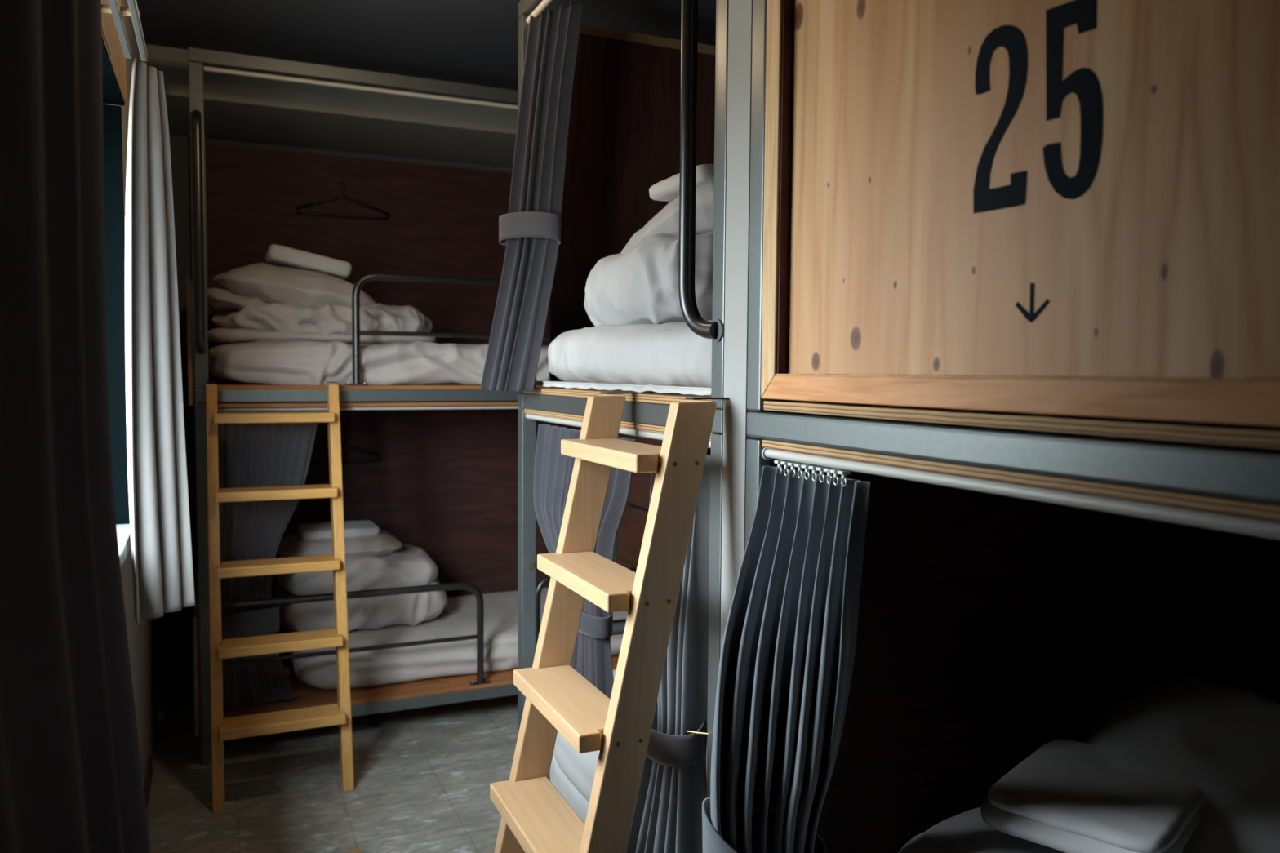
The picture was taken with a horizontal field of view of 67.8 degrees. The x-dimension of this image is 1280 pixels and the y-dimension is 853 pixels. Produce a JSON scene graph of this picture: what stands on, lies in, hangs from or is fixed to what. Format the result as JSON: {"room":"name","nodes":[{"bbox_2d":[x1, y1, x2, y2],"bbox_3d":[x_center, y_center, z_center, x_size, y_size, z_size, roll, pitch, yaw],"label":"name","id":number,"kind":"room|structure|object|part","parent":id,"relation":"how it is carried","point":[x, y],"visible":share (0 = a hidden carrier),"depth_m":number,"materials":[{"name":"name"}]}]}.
{"room":"dormitory","nodes":[
{"label":"dormitory","id":0,"kind":"room"},
{"bbox_2d":[102,0,163,783],"bbox_3d":[-1.010,0.032,1.361,0.265,2.665,6.500,-1,4,-24],"label":"wall","id":1,"kind":"structure","parent":0,"point":[144,637],"depth_m":3.16,"materials":[{"name":"grey paint"}]},
{"bbox_2d":[101,0,126,105],"bbox_3d":[-0.654,-0.736,0.927,0.056,0.109,2.904,-1,4,-24],"label":"trim","id":2,"kind":"structure","parent":1,"relation":"attached to","point":[110,37],"depth_m":2.00,"materials":[{"name":"brown wood"}]},
{"bbox_2d":[101,0,147,568],"bbox_3d":[-0.560,-0.202,0.505,0.376,1.156,3.800,-1,4,-24],"label":"window","id":3,"kind":"structure","parent":1,"relation":"in","point":[114,241],"depth_m":2.25,"materials":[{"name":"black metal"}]},
{"bbox_2d":[0,0,151,852],"bbox_3d":[-0.243,0.390,0.233,0.087,2.050,2.980,-1,4,-24],"label":"window curtain","id":4,"kind":"object","parent":3,"relation":"hanging from","point":[71,777],"visible":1,"depth_m":0.94,"materials":[{"name":"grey fabric"}]},
{"bbox_3d":[-0.875,0.320,1.153,0.312,0.035,2.379,-1,4,-24],"label":"sill","id":5,"kind":"part","parent":3,"relation":"part of","materials":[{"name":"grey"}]},
{"bbox_3d":[-0.344,-0.712,0.373,0.072,0.118,3.440,-1,4,-24],"label":"curtain rail","id":6,"kind":"part","parent":3,"relation":"part of","materials":[{"name":"grey metal"}]},
{"bbox_2d":[143,755,152,811],"bbox_3d":[-1.187,1.284,2.148,0.012,0.070,2.740,-1,4,-24],"label":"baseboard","id":7,"kind":"structure","parent":1,"relation":"attached to","point":[147,785],"depth_m":3.23,"materials":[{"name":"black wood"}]},
{"bbox_2d":[124,57,195,624],"bbox_3d":[-1.065,-0.183,2.078,0.053,1.200,0.171,1,3,15],"label":"window curtain","id":8,"kind":"object","parent":1,"relation":"hanging from","point":[160,527],"visible":1,"depth_m":2.07,"materials":[{"name":"white fabric"}]},
{"bbox_2d":[146,682,518,852],"bbox_3d":[0.502,1.385,2.120,3.600,0.100,6.500,-1,4,-24],"label":"floor","id":9,"kind":"structure","parent":0,"point":[423,777],"depth_m":3.33,"materials":[{"name":"tile"}]},
{"bbox_2d":[205,381,354,813],"bbox_3d":[-1.273,0.547,3.352,0.447,1.404,0.432,-1,4,-24],"label":"ladder","id":10,"kind":"object","parent":9,"relation":"on","point":[340,713],"visible":1,"depth_m":3.29,"materials":[{"name":"brown wood"}]},
{"bbox_2d":[186,47,662,765],"bbox_3d":[-0.852,-0.085,4.225,2.060,2.571,1.066,-1,4,-24],"label":"bunk bed","id":11,"kind":"object","parent":9,"relation":"on","point":[444,483],"visible":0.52,"depth_m":4.50,"materials":[{"name":"blue metal"}]},
{"bbox_3d":[-1.796,-0.328,3.819,0.014,0.452,0.978,-1,4,-24],"label":"panel","id":12,"kind":"part","parent":11,"relation":"part of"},
{"bbox_3d":[-1.805,0.880,3.889,0.014,0.436,0.978,-1,4,-24],"label":"panel","id":13,"kind":"part","parent":11,"relation":"part of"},
{"bbox_3d":[-1.547,-0.681,3.337,0.032,0.855,0.082,-1,4,-24],"label":"grab handle","id":14,"kind":"part","parent":11,"relation":"part of","materials":[{"name":"grey metal"}]},
{"bbox_3d":[-1.577,-0.021,3.430,0.046,2.522,0.046,-1,4,-24],"label":"post","id":15,"kind":"part","parent":11,"relation":"part of","materials":[{"name":"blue metal"}]},
{"bbox_3d":[-1.955,-0.072,4.274,0.046,2.522,0.046,-1,4,-24],"label":"post","id":16,"kind":"part","parent":11,"relation":"part of","materials":[{"name":"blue metal"}]},
{"bbox_2d":[217,410,319,707],"bbox_3d":[-1.412,0.492,3.595,0.394,1.102,0.098,-1,4,-24],"label":"curtain","id":17,"kind":"object","parent":11,"relation":"hanging from","point":[255,455],"visible":0.73,"depth_m":3.56,"materials":[{"name":"grey fabric"}]},
{"bbox_2d":[295,180,389,220],"bbox_3d":[-1.392,-1.068,4.472,0.426,0.170,0.026,-1,4,-24],"label":"clothes hanger","id":18,"kind":"object","parent":11,"relation":"hanging from","point":[340,181],"visible":1,"depth_m":4.47,"materials":[{"name":"black metal"}]},
{"bbox_3d":[-1.392,-1.036,4.475,0.426,0.104,0.020,-1,4,-24],"label":"frame","id":19,"kind":"part","parent":18,"relation":"part of","materials":[{"name":"black metal"}]},
{"bbox_2d":[309,444,381,464],"bbox_3d":[-1.446,0.092,4.519,0.426,0.170,0.026,-1,4,-24],"label":"clothes hanger","id":20,"kind":"object","parent":11,"relation":"hanging from","point":[342,445],"visible":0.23,"depth_m":4.55,"materials":[{"name":"black metal"}]},
{"bbox_3d":[-1.104,0.849,3.696,1.015,0.426,0.029,-1,4,-24],"label":"guard rail","id":21,"kind":"part","parent":11,"relation":"part of","materials":[{"name":"grey metal"}]},
{"bbox_3d":[-1.083,-0.160,3.639,0.084,0.005,0.032,-1,4,-24],"label":"mount plate","id":22,"kind":"part","parent":11,"relation":"part of","materials":[{"name":"black"}]},
{"bbox_3d":[-0.667,-1.285,3.768,1.924,0.016,0.020,-1,4,-24],"label":"curtain rod","id":23,"kind":"part","parent":11,"relation":"part of","materials":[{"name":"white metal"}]},
{"bbox_3d":[-0.675,-0.076,3.834,1.924,0.012,0.013,-1,4,-24],"label":"curtain rod","id":24,"kind":"part","parent":11,"relation":"part of","materials":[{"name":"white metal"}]},
{"bbox_3d":[-0.674,-0.126,3.828,1.930,0.046,0.046,-1,4,-24],"label":"bed rail","id":25,"kind":"part","parent":11,"relation":"part of","materials":[{"name":"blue metal"}]},
{"bbox_3d":[-0.683,1.093,3.898,1.930,0.046,0.046,-1,4,-24],"label":"bed rail","id":26,"kind":"part","parent":11,"relation":"part of","materials":[{"name":"brown wood"}]},
{"bbox_2d":[208,340,549,385],"bbox_3d":[-0.872,-0.265,4.246,1.951,0.206,0.966,-1,4,-24],"label":"mattress","id":27,"kind":"object","parent":11,"relation":"on","point":[288,362],"visible":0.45,"depth_m":3.67,"materials":[{"name":"white fabric"}]},
{"bbox_2d":[207,288,435,344],"bbox_3d":[-1.349,-0.449,4.036,0.916,0.236,0.652,-1,4,-24],"label":"duvet","id":28,"kind":"object","parent":27,"relation":"on","point":[237,318],"visible":0.75,"depth_m":3.76,"materials":[{"name":"white fabric"}]},
{"bbox_2d":[212,262,375,308],"bbox_3d":[-1.437,-0.559,3.987,0.658,0.219,0.506,-1,4,-24],"label":"pillow","id":29,"kind":"object","parent":28,"relation":"on","point":[270,283],"visible":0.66,"depth_m":3.79,"materials":[{"name":"white fabric"}]},
{"bbox_2d":[265,244,351,279],"bbox_3d":[-1.393,-0.685,3.998,0.330,0.121,0.243,-1,4,-24],"label":"towel","id":30,"kind":"object","parent":29,"relation":"on","point":[276,255],"visible":0.87,"depth_m":3.90,"materials":[{"name":"white fabric"}]},
{"bbox_3d":[-1.065,-0.136,4.704,2.025,2.275,0.015,-1,4,-24],"label":"panel","id":31,"kind":"part","parent":11,"relation":"part of","materials":[{"name":"red wood"}]},
{"bbox_3d":[-0.569,-0.382,3.856,1.152,0.430,0.029,-1,4,-24],"label":"guard rail","id":32,"kind":"part","parent":11,"relation":"part of","materials":[{"name":"grey metal"}]},
{"bbox_2d":[286,587,628,688],"bbox_3d":[-0.745,0.941,4.405,1.654,0.179,0.857,-1,4,-24],"label":"mattress","id":33,"kind":"object","parent":11,"relation":"on","point":[458,618],"visible":0.44,"depth_m":3.97,"materials":[{"name":"white fabric"}]},
{"bbox_2d":[272,543,447,631],"bbox_3d":[-1.252,0.700,4.267,0.744,0.337,0.562,-1,4,-24],"label":"duvet","id":34,"kind":"object","parent":33,"relation":"on","point":[409,565],"visible":0.68,"depth_m":4.05,"materials":[{"name":"white fabric"}]},
{"bbox_2d":[276,528,402,559],"bbox_3d":[-1.340,0.523,4.217,0.543,0.129,0.416,-1,4,-24],"label":"pillow","id":35,"kind":"object","parent":34,"relation":"on","point":[291,545],"visible":0.54,"depth_m":4.08,"materials":[{"name":"white fabric"}]},
{"bbox_2d":[297,520,379,540],"bbox_3d":[-1.333,0.457,4.204,0.331,0.046,0.243,-1,4,-24],"label":"towel","id":36,"kind":"object","parent":35,"relation":"on","point":[353,529],"visible":0.9,"depth_m":4.13,"materials":[{"name":"white fabric"}]},
{"bbox_3d":[-0.656,1.051,3.909,0.084,0.005,0.032,-1,4,-24],"label":"mount plate","id":37,"kind":"part","parent":11,"relation":"part of","materials":[{"name":"black metal"}]},
{"bbox_3d":[-0.168,0.832,4.114,0.609,0.426,0.029,-1,4,-24],"label":"guard rail","id":38,"kind":"part","parent":11,"relation":"part of","materials":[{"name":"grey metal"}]},
{"bbox_3d":[-0.149,-0.104,5.081,0.046,2.522,0.046,-1,4,-24],"label":"post","id":39,"kind":"part","parent":11,"relation":"part of","materials":[{"name":"grey metal"}]},
{"bbox_3d":[0.063,0.720,4.718,0.014,0.582,0.972,-1,4,-24],"label":"panel","id":40,"kind":"part","parent":11,"relation":"part of","materials":[{"name":"red wood"}]},
{"bbox_3d":[0.067,0.148,4.685,0.014,0.533,0.972,-1,4,-24],"label":"panel","id":41,"kind":"part","parent":11,"relation":"part of","materials":[{"name":"red wood"}]},
{"bbox_2d":[489,391,728,852],"bbox_3d":[-0.117,0.638,1.922,0.408,1.404,0.459,-1,4,-24],"label":"ladder","id":42,"kind":"object","parent":9,"relation":"on","point":[536,818],"visible":1,"depth_m":1.79,"materials":[{"name":"brown wood"}]},
{"bbox_3d":[-0.047,-0.075,2.141,0.078,0.003,0.032,-1,4,-24],"label":"hook plate","id":43,"kind":"part","parent":42,"relation":"part of","materials":[{"name":"black"}]},
{"bbox_3d":[0.125,-0.052,1.756,0.078,0.003,0.032,-1,4,-24],"label":"hook plate","id":44,"kind":"part","parent":42,"relation":"part of","materials":[{"name":"black"}]},
{"bbox_2d":[518,0,728,798],"bbox_3d":[0.781,0.011,2.781,2.026,2.571,1.314,-1,4,-24],"label":"bunk bed","id":45,"kind":"object","parent":9,"relation":"on","point":[646,110],"visible":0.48,"depth_m":2.98,"materials":[{"name":"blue metal"}]},
{"bbox_3d":[-0.352,0.015,2.970,0.046,2.522,0.046,-1,4,-24],"label":"post","id":46,"kind":"part","parent":45,"relation":"part of","materials":[{"name":"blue metal"}]},
{"bbox_2d":[480,1,583,391],"bbox_3d":[-0.329,-0.659,2.779,0.272,1.108,0.184,3,4,42],"label":"curtain","id":47,"kind":"object","parent":45,"relation":"hanging from","point":[531,230],"visible":1,"depth_m":2.77,"materials":[{"name":"grey fabric"}]},
{"bbox_3d":[-0.087,-1.191,2.320,0.020,0.018,1.214,-1,4,-24],"label":"curtain rod","id":48,"kind":"part","parent":45,"relation":"part of","materials":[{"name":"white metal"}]},
{"bbox_2d":[550,754,589,823],"bbox_3d":[0.734,1.034,2.811,1.869,0.193,1.190,-1,4,-24],"label":"mattress","id":49,"kind":"object","parent":45,"relation":"on","point":[558,779],"visible":0.02,"depth_m":2.62,"materials":[{"name":"white fabric"}]},
{"bbox_2d":[553,669,706,802],"bbox_3d":[0.231,0.848,2.609,0.865,0.244,0.935,-1,4,-24],"label":"duvet","id":50,"kind":"object","parent":49,"relation":"on","point":[580,769],"visible":0.03,"depth_m":2.44,"materials":[{"name":"white fabric"}]},
{"bbox_2d":[528,424,635,698],"bbox_3d":[-0.196,0.369,2.594,0.094,0.722,0.786,-1,4,-24],"label":"curtain","id":51,"kind":"object","parent":45,"relation":"hanging from","point":[592,659],"visible":0.38,"depth_m":2.41,"materials":[{"name":"grey fabric"}]},
{"bbox_3d":[0.538,0.655,3.404,1.871,0.038,0.037,-1,4,-24],"label":"rail","id":52,"kind":"part","parent":45,"relation":"part of","materials":[{"name":"black metal"}]},
{"bbox_3d":[-0.096,0.002,2.389,0.020,0.018,1.214,-1,4,-24],"label":"curtain rod","id":53,"kind":"part","parent":45,"relation":"part of","materials":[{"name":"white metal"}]},
{"bbox_3d":[-0.092,-0.046,2.388,0.045,0.046,1.218,-1,4,-24],"label":"bed rail","id":54,"kind":"part","parent":45,"relation":"part of","materials":[{"name":"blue metal"}]},
{"bbox_2d":[533,320,711,395],"bbox_3d":[0.726,-0.185,2.733,1.822,0.193,1.183,-1,4,-24],"label":"mattress","id":55,"kind":"object","parent":45,"relation":"on","point":[668,357],"visible":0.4,"depth_m":2.19,"materials":[{"name":"white fabric"}]},
{"bbox_2d":[583,231,713,326],"bbox_3d":[0.298,-0.370,2.605,0.869,0.253,0.676,-1,4,-26],"label":"duvet","id":56,"kind":"object","parent":55,"relation":"on","point":[639,285],"visible":0.3,"depth_m":2.27,"materials":[{"name":"white fabric"}]},
{"bbox_2d":[620,181,714,253],"bbox_3d":[0.332,-0.524,2.604,0.731,0.304,0.607,-1,4,-24],"label":"pillow","id":57,"kind":"object","parent":56,"relation":"on","point":[667,220],"visible":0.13,"depth_m":2.32,"materials":[{"name":"white fabric"}]},
{"bbox_2d":[648,164,714,201],"bbox_3d":[0.250,-0.624,2.444,0.411,0.086,0.263,-2,4,-31],"label":"towel","id":58,"kind":"object","parent":57,"relation":"on","point":[665,190],"visible":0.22,"depth_m":2.34,"materials":[{"name":"white fabric"}]},
{"bbox_3d":[0.565,-0.687,3.333,1.848,1.095,0.014,-1,4,-24],"label":"panel","id":59,"kind":"part","parent":45,"relation":"part of","materials":[{"name":"red wood"}]},
{"bbox_2d":[626,444,710,852],"bbox_3d":[0.030,0.601,2.026,0.125,1.108,0.407,-1,4,-29],"label":"curtain","id":60,"kind":"object","parent":45,"relation":"hanging from","point":[668,815],"visible":0.55,"depth_m":1.90,"materials":[{"name":"grey fabric"}]},
{"bbox_3d":[0.120,-0.628,1.807,0.045,0.924,0.129,-1,4,-24],"label":"grab handle","id":61,"kind":"part","parent":45,"relation":"part of","materials":[{"name":"grey metal"}]},
{"bbox_3d":[0.165,0.086,1.816,0.046,2.522,0.046,-1,4,-24],"label":"post","id":62,"kind":"part","parent":45,"relation":"part of","materials":[{"name":"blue metal"}]},
{"bbox_2d":[744,0,1279,852],"bbox_3d":[1.369,0.089,1.503,1.998,2.571,1.333,-1,4,-24],"label":"bunk bed","id":63,"kind":"object","parent":9,"relation":"on","point":[1062,217],"visible":0.94,"depth_m":1.30,"materials":[{"name":"blue metal"}]},
{"bbox_3d":[0.219,0.093,1.695,0.046,2.522,0.046,-1,4,-24],"label":"post","id":64,"kind":"part","parent":63,"relation":"part of","materials":[{"name":"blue metal"}]},
{"bbox_2d":[702,460,871,852],"bbox_3d":[0.238,0.601,1.599,0.326,1.082,0.178,2,4,27],"label":"curtain","id":65,"kind":"object","parent":63,"relation":"hanging from","point":[787,656],"visible":1,"depth_m":1.58,"materials":[{"name":"grey fabric"}]},
{"bbox_3d":[0.482,0.033,1.103,0.047,0.046,1.333,-1,4,-24],"label":"bed rail","id":66,"kind":"part","parent":63,"relation":"part of","materials":[{"name":"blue metal"}]},
{"bbox_3d":[0.480,-0.034,1.078,0.032,0.040,1.256,-1,4,-24],"label":"frame rail","id":67,"kind":"part","parent":63,"relation":"part of","materials":[{"name":"brown wood"}]},
{"bbox_3d":[0.471,0.080,1.092,0.019,0.016,1.216,-1,4,-24],"label":"curtain rod","id":68,"kind":"part","parent":63,"relation":"part of","materials":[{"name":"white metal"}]},
{"bbox_3d":[1.126,0.595,2.093,1.878,1.150,0.014,-1,4,-24],"label":"panel","id":69,"kind":"part","parent":63,"relation":"part of","materials":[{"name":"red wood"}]},
{"bbox_3d":[1.308,1.114,1.532,1.807,0.189,1.178,-1,4,-24],"label":"mattress","id":70,"kind":"object","parent":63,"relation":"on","visible":0},
{"bbox_2d":[897,807,1065,852],"bbox_3d":[0.873,0.865,1.563,0.974,0.346,0.695,-1,4,-24],"label":"duvet","id":71,"kind":"object","parent":70,"relation":"on","point":[966,832],"visible":0.11,"depth_m":1.63,"materials":[{"name":"white fabric"}]},
{"bbox_2d":[980,738,1204,852],"bbox_3d":[0.787,0.641,1.637,0.294,0.064,0.373,3,4,41],"label":"towel","id":72,"kind":"object","parent":71,"relation":"on","point":[1064,797],"visible":0.9,"depth_m":1.56,"materials":[{"name":"white fabric"}]},
{"bbox_2d":[1082,678,1279,852],"bbox_3d":[1.109,0.645,1.764,0.604,0.225,0.513,-2,4,-40],"label":"pillow","id":73,"kind":"object","parent":71,"relation":"on","point":[1223,741],"visible":0.79,"depth_m":1.71,"materials":[{"name":"white fabric"}]},
{"bbox_2d":[136,0,715,90],"bbox_3d":[0.524,-1.376,1.961,3.600,0.100,6.500,-1,4,-24],"label":"ceiling","id":74,"kind":"structure","parent":0,"point":[468,42],"depth_m":3.39,"materials":[{"name":"grey paint"}]},
{"bbox_2d":[161,133,711,686],"bbox_3d":[-0.788,-0.173,4.947,3.600,2.665,0.120,-1,4,-24],"label":"wall","id":75,"kind":"structure","parent":0,"point":[177,633],"depth_m":4.34,"materials":[{"name":"grey paint"}]},
{"bbox_2d":[139,44,518,168],"bbox_3d":[-0.549,-1.393,4.541,3.215,0.178,0.680,-1,4,-24],"label":"beam","id":76,"kind":"structure","parent":75,"relation":"attached to","point":[238,108],"depth_m":4.02,"materials":[{"name":"grey concrete"}]},
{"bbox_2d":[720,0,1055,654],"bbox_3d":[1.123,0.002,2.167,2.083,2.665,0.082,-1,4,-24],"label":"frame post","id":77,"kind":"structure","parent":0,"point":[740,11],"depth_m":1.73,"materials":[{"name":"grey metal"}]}
]}

